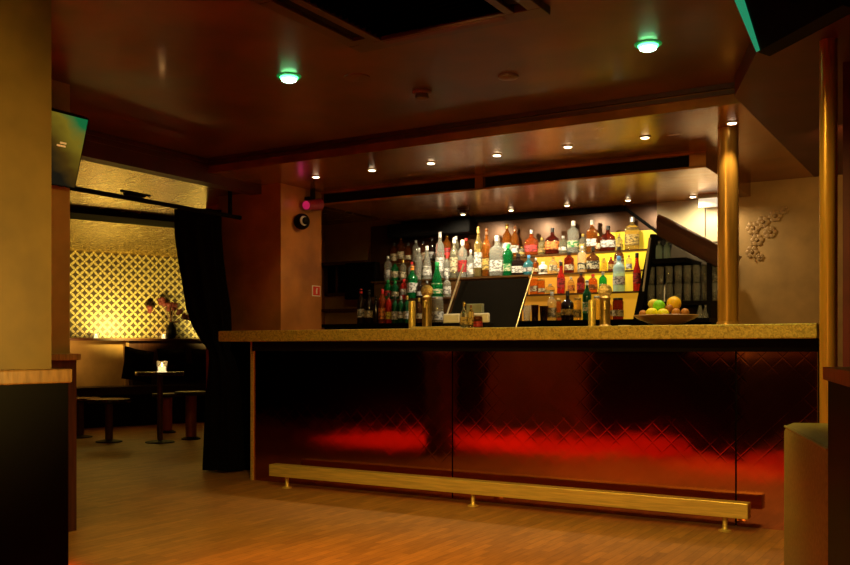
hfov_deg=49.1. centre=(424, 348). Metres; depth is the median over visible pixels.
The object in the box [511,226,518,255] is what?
bottle
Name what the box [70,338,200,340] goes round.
trim
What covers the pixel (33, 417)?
wall
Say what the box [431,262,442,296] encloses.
bottle
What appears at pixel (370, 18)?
grille
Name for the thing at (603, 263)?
bottle
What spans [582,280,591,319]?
bottle
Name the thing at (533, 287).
bottle
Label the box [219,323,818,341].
countertop
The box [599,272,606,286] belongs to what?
bottle
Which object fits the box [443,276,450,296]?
bottle
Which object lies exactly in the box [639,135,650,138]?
recessed light
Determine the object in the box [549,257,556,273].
bottle
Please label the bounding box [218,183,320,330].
wall pillar
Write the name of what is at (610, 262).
bottle
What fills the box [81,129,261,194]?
ceiling beam
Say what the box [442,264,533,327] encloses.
chalkboard
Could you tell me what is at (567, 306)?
bottle
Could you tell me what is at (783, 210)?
flower
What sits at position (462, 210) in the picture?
spotlight
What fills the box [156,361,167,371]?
tea light
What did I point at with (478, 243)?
bottle
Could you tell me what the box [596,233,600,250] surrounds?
bottle
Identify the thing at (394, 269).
bottle
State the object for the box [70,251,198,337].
panel
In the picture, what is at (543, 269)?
bottle
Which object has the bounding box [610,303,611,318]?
bottle
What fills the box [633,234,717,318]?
glass rack
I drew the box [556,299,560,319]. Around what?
bottle
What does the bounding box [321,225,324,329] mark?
wall
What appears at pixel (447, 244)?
bottle
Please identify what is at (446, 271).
bottle
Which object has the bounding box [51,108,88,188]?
wall screen
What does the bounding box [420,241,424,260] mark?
bottle
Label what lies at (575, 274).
shelf
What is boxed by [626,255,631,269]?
bottle
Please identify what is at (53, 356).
trim
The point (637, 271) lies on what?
bottle
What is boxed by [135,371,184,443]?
cafe table
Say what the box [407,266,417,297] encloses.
bottle
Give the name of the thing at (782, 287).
wall
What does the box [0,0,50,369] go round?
wall
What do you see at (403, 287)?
bottle
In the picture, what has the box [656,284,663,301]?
drinking glass
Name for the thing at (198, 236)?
curtain
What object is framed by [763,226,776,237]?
flower
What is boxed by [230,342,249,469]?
wall
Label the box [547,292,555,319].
bottle
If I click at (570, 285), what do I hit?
bottle
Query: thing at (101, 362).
wall
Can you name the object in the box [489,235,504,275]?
bottle
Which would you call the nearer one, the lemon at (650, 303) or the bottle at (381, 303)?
the lemon at (650, 303)
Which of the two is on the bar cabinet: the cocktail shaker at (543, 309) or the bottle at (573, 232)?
the cocktail shaker at (543, 309)
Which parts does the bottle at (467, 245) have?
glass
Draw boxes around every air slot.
[324,179,474,202]
[485,156,688,186]
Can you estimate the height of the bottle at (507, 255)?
0.283 m
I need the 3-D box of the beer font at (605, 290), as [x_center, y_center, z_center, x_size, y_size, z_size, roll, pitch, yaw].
[1.129,-0.272,5.835,0.088,0.275,0.126,0,0,12]
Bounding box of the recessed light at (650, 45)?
[634,39,661,51]
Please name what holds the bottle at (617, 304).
on the bar cabinet
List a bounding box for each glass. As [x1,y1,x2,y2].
[523,305,530,320]
[647,285,654,301]
[649,267,654,284]
[656,266,663,283]
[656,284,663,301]
[665,266,672,283]
[665,284,672,301]
[674,266,681,283]
[674,284,681,300]
[683,265,691,282]
[683,283,691,300]
[692,265,700,282]
[692,283,700,300]
[696,305,702,317]
[701,264,706,282]
[701,283,706,300]
[702,305,708,317]
[712,265,717,281]
[712,282,717,300]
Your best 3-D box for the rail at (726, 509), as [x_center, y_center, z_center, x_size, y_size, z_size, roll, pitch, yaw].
[0.318,0.898,5.784,3.280,0.163,0.080,0,0,31]
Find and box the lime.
[653,300,664,309]
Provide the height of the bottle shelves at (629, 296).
0.760 m
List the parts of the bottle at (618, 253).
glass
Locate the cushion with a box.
[121,346,153,383]
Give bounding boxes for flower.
[745,246,758,257]
[746,221,759,234]
[750,234,763,245]
[756,216,769,227]
[756,253,763,260]
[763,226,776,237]
[768,210,781,221]
[779,206,788,213]
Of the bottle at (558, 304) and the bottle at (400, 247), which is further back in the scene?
the bottle at (400, 247)
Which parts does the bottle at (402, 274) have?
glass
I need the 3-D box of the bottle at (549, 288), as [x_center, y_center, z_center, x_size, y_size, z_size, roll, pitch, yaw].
[1.049,-0.503,7.807,0.078,0.086,0.078,0,0,43]
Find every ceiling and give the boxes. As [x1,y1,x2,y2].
[51,0,750,157]
[70,160,379,257]
[208,14,849,198]
[321,151,750,222]
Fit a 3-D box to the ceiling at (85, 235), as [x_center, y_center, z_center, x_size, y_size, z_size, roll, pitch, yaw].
[-5.922,-1.445,8.699,8.880,0.350,17.200,0,0,31]
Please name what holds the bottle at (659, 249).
on the glass rack
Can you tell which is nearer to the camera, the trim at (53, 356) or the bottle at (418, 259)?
the trim at (53, 356)
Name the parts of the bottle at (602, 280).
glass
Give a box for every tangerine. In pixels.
[665,304,672,311]
[671,308,680,313]
[681,308,688,313]
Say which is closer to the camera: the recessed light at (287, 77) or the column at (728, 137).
the recessed light at (287, 77)
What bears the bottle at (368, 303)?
on the bar cabinet
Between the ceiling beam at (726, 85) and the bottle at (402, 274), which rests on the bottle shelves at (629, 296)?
the bottle at (402, 274)
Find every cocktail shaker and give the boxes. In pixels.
[531,305,538,320]
[539,306,548,320]
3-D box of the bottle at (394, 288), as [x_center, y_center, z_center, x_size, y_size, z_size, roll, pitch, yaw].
[-0.278,-0.545,8.605,0.076,0.169,0.076,0,0,33]
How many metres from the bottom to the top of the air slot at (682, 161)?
0.076 m
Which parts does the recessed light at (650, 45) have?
bulb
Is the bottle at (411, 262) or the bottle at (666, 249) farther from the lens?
the bottle at (411, 262)
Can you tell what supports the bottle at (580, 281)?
on the bottle shelves at (629, 296)
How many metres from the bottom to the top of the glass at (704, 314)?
0.100 m
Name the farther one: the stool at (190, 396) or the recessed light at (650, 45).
the stool at (190, 396)
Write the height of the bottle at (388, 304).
0.279 m
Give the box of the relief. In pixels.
[745,206,788,261]
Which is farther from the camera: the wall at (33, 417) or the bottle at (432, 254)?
the bottle at (432, 254)
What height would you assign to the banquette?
0.780 m
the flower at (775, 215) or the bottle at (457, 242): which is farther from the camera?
the bottle at (457, 242)
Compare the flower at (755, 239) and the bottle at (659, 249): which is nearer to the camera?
the bottle at (659, 249)
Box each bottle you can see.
[357,289,364,323]
[365,290,372,323]
[372,296,377,322]
[378,289,385,322]
[384,256,391,280]
[384,280,390,298]
[385,293,391,322]
[390,243,396,262]
[391,264,398,280]
[391,281,398,298]
[391,296,397,322]
[397,238,404,262]
[397,296,403,322]
[399,260,406,279]
[400,279,406,298]
[403,296,408,322]
[404,243,411,261]
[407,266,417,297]
[408,262,414,274]
[413,240,418,261]
[415,248,422,278]
[416,281,422,297]
[416,298,421,322]
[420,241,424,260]
[422,246,431,278]
[429,238,435,260]
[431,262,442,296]
[432,297,443,321]
[435,232,444,277]
[443,235,450,259]
[443,255,449,277]
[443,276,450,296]
[450,238,457,277]
[452,236,459,250]
[458,240,467,277]
[460,302,467,327]
[464,238,469,255]
[467,250,473,276]
[468,305,473,327]
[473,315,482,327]
[474,227,482,276]
[482,228,490,276]
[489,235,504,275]
[502,224,510,250]
[503,243,512,275]
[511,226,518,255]
[511,254,524,274]
[518,247,524,255]
[523,255,532,274]
[524,230,538,254]
[529,278,537,293]
[533,258,538,273]
[538,238,544,254]
[538,262,547,273]
[538,279,544,293]
[545,228,558,253]
[545,284,554,293]
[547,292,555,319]
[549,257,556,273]
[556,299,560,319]
[557,262,564,293]
[559,236,566,253]
[561,291,573,319]
[564,252,573,272]
[567,221,578,252]
[567,277,574,292]
[573,298,581,319]
[577,246,586,271]
[577,273,584,292]
[579,234,585,251]
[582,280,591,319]
[586,220,597,251]
[586,247,599,271]
[588,274,597,291]
[594,296,599,319]
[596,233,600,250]
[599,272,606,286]
[600,226,615,250]
[601,258,606,270]
[608,257,613,270]
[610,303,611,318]
[612,298,623,318]
[613,256,624,291]
[614,247,623,264]
[615,234,622,249]
[625,217,638,249]
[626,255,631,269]
[633,253,640,290]
[655,241,662,258]
[663,241,670,257]
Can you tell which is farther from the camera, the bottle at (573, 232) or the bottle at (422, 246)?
the bottle at (422, 246)
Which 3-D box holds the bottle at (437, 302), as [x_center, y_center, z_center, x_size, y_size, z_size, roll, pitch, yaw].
[0.106,-0.344,8.188,0.117,0.228,0.117,0,0,31]
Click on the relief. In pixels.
(752, 228)
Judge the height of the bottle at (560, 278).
0.266 m
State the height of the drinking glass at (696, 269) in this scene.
0.135 m
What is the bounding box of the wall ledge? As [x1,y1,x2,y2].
[321,308,356,311]
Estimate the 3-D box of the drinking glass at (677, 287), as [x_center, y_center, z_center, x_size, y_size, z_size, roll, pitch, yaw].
[1.942,-0.430,7.130,0.062,0.135,0.062,0,0,31]
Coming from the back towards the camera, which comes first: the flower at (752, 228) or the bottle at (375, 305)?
the bottle at (375, 305)
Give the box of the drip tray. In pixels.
[411,326,459,327]
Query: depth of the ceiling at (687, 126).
5.94 m
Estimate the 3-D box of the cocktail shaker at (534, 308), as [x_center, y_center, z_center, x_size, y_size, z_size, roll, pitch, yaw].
[0.905,-0.296,7.649,0.068,0.132,0.068,0,0,31]
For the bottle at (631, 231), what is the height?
0.276 m
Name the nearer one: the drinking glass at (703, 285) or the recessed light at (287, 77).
the recessed light at (287, 77)
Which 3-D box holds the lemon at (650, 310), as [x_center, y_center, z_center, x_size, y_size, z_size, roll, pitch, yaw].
[1.344,-0.217,5.505,0.075,0.057,0.056,0,0,6]
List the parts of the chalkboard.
plate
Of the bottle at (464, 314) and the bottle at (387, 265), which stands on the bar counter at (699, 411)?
the bottle at (464, 314)
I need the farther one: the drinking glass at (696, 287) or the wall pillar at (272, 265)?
the wall pillar at (272, 265)
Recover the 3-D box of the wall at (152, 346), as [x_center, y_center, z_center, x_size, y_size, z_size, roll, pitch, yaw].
[-2.720,0.435,13.493,3.260,1.090,0.060,0,0,-38]
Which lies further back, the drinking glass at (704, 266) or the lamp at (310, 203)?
the lamp at (310, 203)
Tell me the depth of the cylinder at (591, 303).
5.88 m
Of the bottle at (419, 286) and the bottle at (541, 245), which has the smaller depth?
the bottle at (541, 245)
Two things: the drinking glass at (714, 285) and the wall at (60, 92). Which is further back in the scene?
the drinking glass at (714, 285)
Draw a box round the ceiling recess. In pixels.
[251,0,549,52]
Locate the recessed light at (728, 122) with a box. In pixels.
[726,121,737,124]
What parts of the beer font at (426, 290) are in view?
stem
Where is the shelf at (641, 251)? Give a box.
[380,249,646,264]
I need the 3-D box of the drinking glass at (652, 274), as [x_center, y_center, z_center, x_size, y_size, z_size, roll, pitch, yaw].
[1.759,-0.569,7.239,0.062,0.135,0.062,0,0,31]
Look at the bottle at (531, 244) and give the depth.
8.15 m
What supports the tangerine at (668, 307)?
in the fruit bowl
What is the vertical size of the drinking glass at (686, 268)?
0.135 m
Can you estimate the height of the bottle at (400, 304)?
0.248 m
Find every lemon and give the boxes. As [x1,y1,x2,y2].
[646,308,657,313]
[648,299,656,307]
[657,308,668,313]
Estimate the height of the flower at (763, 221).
0.094 m
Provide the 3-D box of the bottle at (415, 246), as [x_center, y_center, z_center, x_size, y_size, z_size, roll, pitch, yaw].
[-0.085,-0.926,8.805,0.066,0.212,0.066,0,0,-28]
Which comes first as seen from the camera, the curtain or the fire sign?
the curtain
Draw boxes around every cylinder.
[409,301,414,327]
[588,300,595,325]
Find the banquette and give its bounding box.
[77,363,205,427]
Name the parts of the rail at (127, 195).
rolled cord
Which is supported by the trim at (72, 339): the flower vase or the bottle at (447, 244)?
the flower vase
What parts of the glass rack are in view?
panel, panel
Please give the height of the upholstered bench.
0.698 m
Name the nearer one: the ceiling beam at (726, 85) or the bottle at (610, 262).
the ceiling beam at (726, 85)
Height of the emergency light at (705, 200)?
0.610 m
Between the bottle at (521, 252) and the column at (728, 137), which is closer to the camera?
the column at (728, 137)
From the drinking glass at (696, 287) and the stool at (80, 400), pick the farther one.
the stool at (80, 400)
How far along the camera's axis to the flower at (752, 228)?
7.35 m
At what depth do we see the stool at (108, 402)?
9.76 m
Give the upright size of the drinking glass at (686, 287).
0.135 m
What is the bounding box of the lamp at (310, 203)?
[302,188,323,209]
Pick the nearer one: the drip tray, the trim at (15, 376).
the trim at (15, 376)
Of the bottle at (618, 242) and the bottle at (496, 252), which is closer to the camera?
the bottle at (618, 242)
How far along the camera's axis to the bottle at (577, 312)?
7.48 m
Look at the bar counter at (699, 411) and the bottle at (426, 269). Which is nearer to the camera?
the bar counter at (699, 411)
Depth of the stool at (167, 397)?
10.85 m
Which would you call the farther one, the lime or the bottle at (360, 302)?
the bottle at (360, 302)
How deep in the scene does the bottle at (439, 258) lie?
8.47 m
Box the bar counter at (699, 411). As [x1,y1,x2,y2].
[219,323,818,530]
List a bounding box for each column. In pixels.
[716,127,739,323]
[819,38,837,422]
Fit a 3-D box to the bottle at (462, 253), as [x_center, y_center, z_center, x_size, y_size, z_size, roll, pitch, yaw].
[0.340,-0.812,8.386,0.092,0.343,0.092,0,0,-26]
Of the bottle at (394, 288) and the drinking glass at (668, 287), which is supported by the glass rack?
the drinking glass at (668, 287)
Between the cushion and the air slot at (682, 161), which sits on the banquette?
the cushion
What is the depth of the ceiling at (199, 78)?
4.69 m
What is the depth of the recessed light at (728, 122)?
5.39 m
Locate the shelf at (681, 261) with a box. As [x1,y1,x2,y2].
[652,257,701,267]
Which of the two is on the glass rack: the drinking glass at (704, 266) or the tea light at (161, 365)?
the drinking glass at (704, 266)
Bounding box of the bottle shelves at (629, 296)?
[365,230,656,322]
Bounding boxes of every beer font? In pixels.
[421,285,432,325]
[598,284,611,325]
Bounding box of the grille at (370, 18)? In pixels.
[311,0,499,36]
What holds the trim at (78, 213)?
attached to the ceiling at (85, 235)
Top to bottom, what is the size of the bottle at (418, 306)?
0.224 m
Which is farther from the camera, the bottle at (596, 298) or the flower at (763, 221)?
the bottle at (596, 298)
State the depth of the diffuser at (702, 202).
7.28 m
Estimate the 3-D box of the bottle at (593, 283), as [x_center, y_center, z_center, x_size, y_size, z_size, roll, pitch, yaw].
[1.375,-0.537,7.611,0.076,0.154,0.076,0,0,32]
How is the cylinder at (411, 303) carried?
on the bar counter at (699, 411)
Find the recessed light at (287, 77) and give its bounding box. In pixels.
[277,72,300,82]
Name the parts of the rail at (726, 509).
post, post, post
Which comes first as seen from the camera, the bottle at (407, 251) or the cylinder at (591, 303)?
the cylinder at (591, 303)
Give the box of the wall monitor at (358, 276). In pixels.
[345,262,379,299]
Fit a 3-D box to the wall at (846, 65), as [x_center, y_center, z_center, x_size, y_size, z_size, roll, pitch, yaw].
[3.056,-0.170,3.681,2.560,2.300,0.140,0,0,31]
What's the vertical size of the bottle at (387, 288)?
0.181 m
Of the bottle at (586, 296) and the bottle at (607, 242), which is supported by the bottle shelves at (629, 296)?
the bottle at (607, 242)
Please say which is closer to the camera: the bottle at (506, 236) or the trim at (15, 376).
the trim at (15, 376)
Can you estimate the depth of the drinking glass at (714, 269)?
6.96 m
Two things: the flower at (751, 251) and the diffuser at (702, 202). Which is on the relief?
the flower at (751, 251)
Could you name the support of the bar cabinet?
on the floor
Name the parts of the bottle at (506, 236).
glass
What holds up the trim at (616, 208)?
attached to the wall at (381, 245)
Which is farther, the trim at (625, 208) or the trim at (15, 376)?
the trim at (625, 208)
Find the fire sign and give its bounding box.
[312,285,319,296]
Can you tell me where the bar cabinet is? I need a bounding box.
[321,318,717,329]
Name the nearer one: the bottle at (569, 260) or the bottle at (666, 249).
the bottle at (666, 249)
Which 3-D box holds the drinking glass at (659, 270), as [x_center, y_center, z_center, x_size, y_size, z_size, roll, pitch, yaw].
[1.821,-0.569,7.202,0.062,0.135,0.062,0,0,31]
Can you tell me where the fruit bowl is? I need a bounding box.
[634,314,698,324]
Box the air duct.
[387,218,476,239]
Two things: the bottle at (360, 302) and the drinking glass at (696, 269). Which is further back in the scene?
the bottle at (360, 302)
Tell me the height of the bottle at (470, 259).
0.250 m
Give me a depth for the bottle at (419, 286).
8.44 m
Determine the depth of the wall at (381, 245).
8.06 m
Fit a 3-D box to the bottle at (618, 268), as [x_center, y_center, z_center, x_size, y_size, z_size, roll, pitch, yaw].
[1.564,-0.605,7.497,0.099,0.290,0.099,0,0,26]
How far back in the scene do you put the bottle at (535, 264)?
7.99 m
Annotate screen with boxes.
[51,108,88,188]
[734,0,849,55]
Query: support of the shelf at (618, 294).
attached to the bottle shelves at (629, 296)
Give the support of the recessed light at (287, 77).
in the ceiling at (199, 78)
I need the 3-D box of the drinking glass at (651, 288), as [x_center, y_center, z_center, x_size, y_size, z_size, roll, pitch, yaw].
[1.759,-0.430,7.239,0.062,0.135,0.062,0,0,31]
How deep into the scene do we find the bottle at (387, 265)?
8.77 m
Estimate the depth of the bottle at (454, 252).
8.39 m
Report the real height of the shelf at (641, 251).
0.015 m
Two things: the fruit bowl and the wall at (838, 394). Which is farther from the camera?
the fruit bowl
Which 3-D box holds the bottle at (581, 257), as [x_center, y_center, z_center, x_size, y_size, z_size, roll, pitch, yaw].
[1.316,-0.752,7.798,0.078,0.224,0.078,0,0,16]
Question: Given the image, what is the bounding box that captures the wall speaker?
[294,213,309,229]
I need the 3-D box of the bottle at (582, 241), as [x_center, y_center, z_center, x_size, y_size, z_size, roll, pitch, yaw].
[1.349,-0.901,7.941,0.070,0.162,0.070,0,0,43]
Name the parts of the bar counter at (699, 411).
panel, rail, panel, panel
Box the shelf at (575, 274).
[370,269,642,282]
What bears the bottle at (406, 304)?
on the bar cabinet
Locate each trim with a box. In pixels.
[0,368,71,384]
[51,354,80,359]
[70,207,173,227]
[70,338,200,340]
[123,341,128,384]
[409,205,624,222]
[624,206,656,232]
[823,367,849,386]
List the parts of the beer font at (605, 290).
stem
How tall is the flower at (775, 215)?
0.094 m
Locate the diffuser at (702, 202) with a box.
[698,198,717,207]
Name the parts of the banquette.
seat, backrest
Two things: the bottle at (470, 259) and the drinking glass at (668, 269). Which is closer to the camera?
the drinking glass at (668, 269)
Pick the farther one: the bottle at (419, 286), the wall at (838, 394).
the bottle at (419, 286)
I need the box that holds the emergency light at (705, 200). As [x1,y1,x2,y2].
[698,193,717,237]
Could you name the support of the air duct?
attached to the ceiling at (701, 176)
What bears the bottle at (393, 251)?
on the bottle shelves at (629, 296)
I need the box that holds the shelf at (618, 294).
[365,291,638,300]
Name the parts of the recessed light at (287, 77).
bulb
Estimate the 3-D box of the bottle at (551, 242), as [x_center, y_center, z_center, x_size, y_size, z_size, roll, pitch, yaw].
[1.107,-0.937,8.087,0.127,0.234,0.082,0,0,15]
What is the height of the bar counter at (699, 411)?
1.114 m
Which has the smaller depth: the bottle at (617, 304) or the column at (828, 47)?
the column at (828, 47)
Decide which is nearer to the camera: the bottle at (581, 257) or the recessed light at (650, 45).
the recessed light at (650, 45)
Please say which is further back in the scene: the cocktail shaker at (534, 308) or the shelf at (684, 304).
the cocktail shaker at (534, 308)
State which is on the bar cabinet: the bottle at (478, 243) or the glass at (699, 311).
the glass at (699, 311)
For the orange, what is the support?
in the fruit bowl
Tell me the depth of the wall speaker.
7.50 m
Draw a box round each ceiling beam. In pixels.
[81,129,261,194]
[206,82,734,165]
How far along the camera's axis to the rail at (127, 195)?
6.74 m
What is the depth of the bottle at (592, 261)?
7.72 m
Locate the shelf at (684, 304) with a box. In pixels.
[644,301,706,307]
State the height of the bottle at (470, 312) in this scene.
0.156 m
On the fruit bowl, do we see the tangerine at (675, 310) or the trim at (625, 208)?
the tangerine at (675, 310)
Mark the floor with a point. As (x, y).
(139, 502)
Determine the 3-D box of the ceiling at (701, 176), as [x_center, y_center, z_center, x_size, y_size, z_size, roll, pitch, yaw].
[0.851,-1.265,7.611,3.210,0.110,1.380,0,0,31]
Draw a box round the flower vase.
[146,297,189,338]
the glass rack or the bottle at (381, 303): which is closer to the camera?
the glass rack
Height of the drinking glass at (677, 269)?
0.135 m
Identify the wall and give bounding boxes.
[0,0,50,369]
[0,383,67,564]
[51,79,76,531]
[70,337,199,385]
[129,341,205,363]
[206,205,217,384]
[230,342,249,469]
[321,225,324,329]
[325,174,842,366]
[371,200,717,301]
[828,381,849,564]
[843,61,849,366]
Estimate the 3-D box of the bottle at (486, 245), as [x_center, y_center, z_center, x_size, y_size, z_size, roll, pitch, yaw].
[0.547,-0.855,8.261,0.082,0.430,0.082,0,0,-14]
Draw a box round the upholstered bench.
[784,423,827,564]
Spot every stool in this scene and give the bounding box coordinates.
[77,397,100,438]
[86,398,130,442]
[152,393,181,432]
[175,391,205,439]
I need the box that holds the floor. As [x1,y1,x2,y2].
[68,422,783,564]
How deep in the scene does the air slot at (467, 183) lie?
7.45 m
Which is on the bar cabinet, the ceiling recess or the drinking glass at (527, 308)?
the drinking glass at (527, 308)
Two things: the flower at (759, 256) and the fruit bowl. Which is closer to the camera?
the fruit bowl
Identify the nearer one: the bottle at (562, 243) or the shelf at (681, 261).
the shelf at (681, 261)
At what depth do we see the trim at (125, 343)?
12.43 m
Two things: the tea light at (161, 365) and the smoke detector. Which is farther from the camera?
the tea light at (161, 365)
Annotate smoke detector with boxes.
[412,88,431,100]
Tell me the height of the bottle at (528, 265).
0.174 m
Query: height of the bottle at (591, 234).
0.276 m
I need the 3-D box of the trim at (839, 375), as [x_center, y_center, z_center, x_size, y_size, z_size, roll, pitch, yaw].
[1.113,0.068,1.771,0.500,0.035,1.612,0,0,18]
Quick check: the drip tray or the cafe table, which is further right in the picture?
the drip tray
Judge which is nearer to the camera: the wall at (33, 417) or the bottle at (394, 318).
the wall at (33, 417)
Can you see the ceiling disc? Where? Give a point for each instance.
(505, 76)
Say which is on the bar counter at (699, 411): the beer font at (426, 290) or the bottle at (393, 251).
the beer font at (426, 290)
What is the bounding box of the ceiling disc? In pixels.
[498,73,517,80]
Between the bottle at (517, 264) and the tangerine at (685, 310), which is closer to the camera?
the tangerine at (685, 310)
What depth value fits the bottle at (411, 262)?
8.64 m
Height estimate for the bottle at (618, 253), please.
0.197 m
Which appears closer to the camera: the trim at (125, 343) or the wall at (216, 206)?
the wall at (216, 206)
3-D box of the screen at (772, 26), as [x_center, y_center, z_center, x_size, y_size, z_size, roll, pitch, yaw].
[1.327,-1.285,3.386,0.124,0.371,0.707,0,0,-15]
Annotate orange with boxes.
[667,296,680,308]
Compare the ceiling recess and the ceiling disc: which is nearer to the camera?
the ceiling recess
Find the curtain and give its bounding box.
[174,208,243,470]
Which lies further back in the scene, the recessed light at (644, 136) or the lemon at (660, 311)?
the recessed light at (644, 136)
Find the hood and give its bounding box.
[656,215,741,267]
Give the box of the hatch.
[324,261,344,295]
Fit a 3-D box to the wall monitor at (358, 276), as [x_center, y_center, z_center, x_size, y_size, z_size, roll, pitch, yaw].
[-0.554,-0.655,9.033,0.360,0.350,0.293,0,0,31]
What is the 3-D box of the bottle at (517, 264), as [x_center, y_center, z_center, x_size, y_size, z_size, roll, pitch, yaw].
[0.812,-0.735,8.101,0.107,0.189,0.086,0,0,21]
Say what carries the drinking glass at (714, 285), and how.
in the glass rack
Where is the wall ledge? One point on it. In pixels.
(350, 309)
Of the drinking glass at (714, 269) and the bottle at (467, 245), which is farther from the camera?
the bottle at (467, 245)
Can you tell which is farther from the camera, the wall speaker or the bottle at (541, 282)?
the bottle at (541, 282)
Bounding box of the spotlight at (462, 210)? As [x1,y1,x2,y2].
[457,207,468,213]
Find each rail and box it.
[70,186,241,219]
[269,463,750,531]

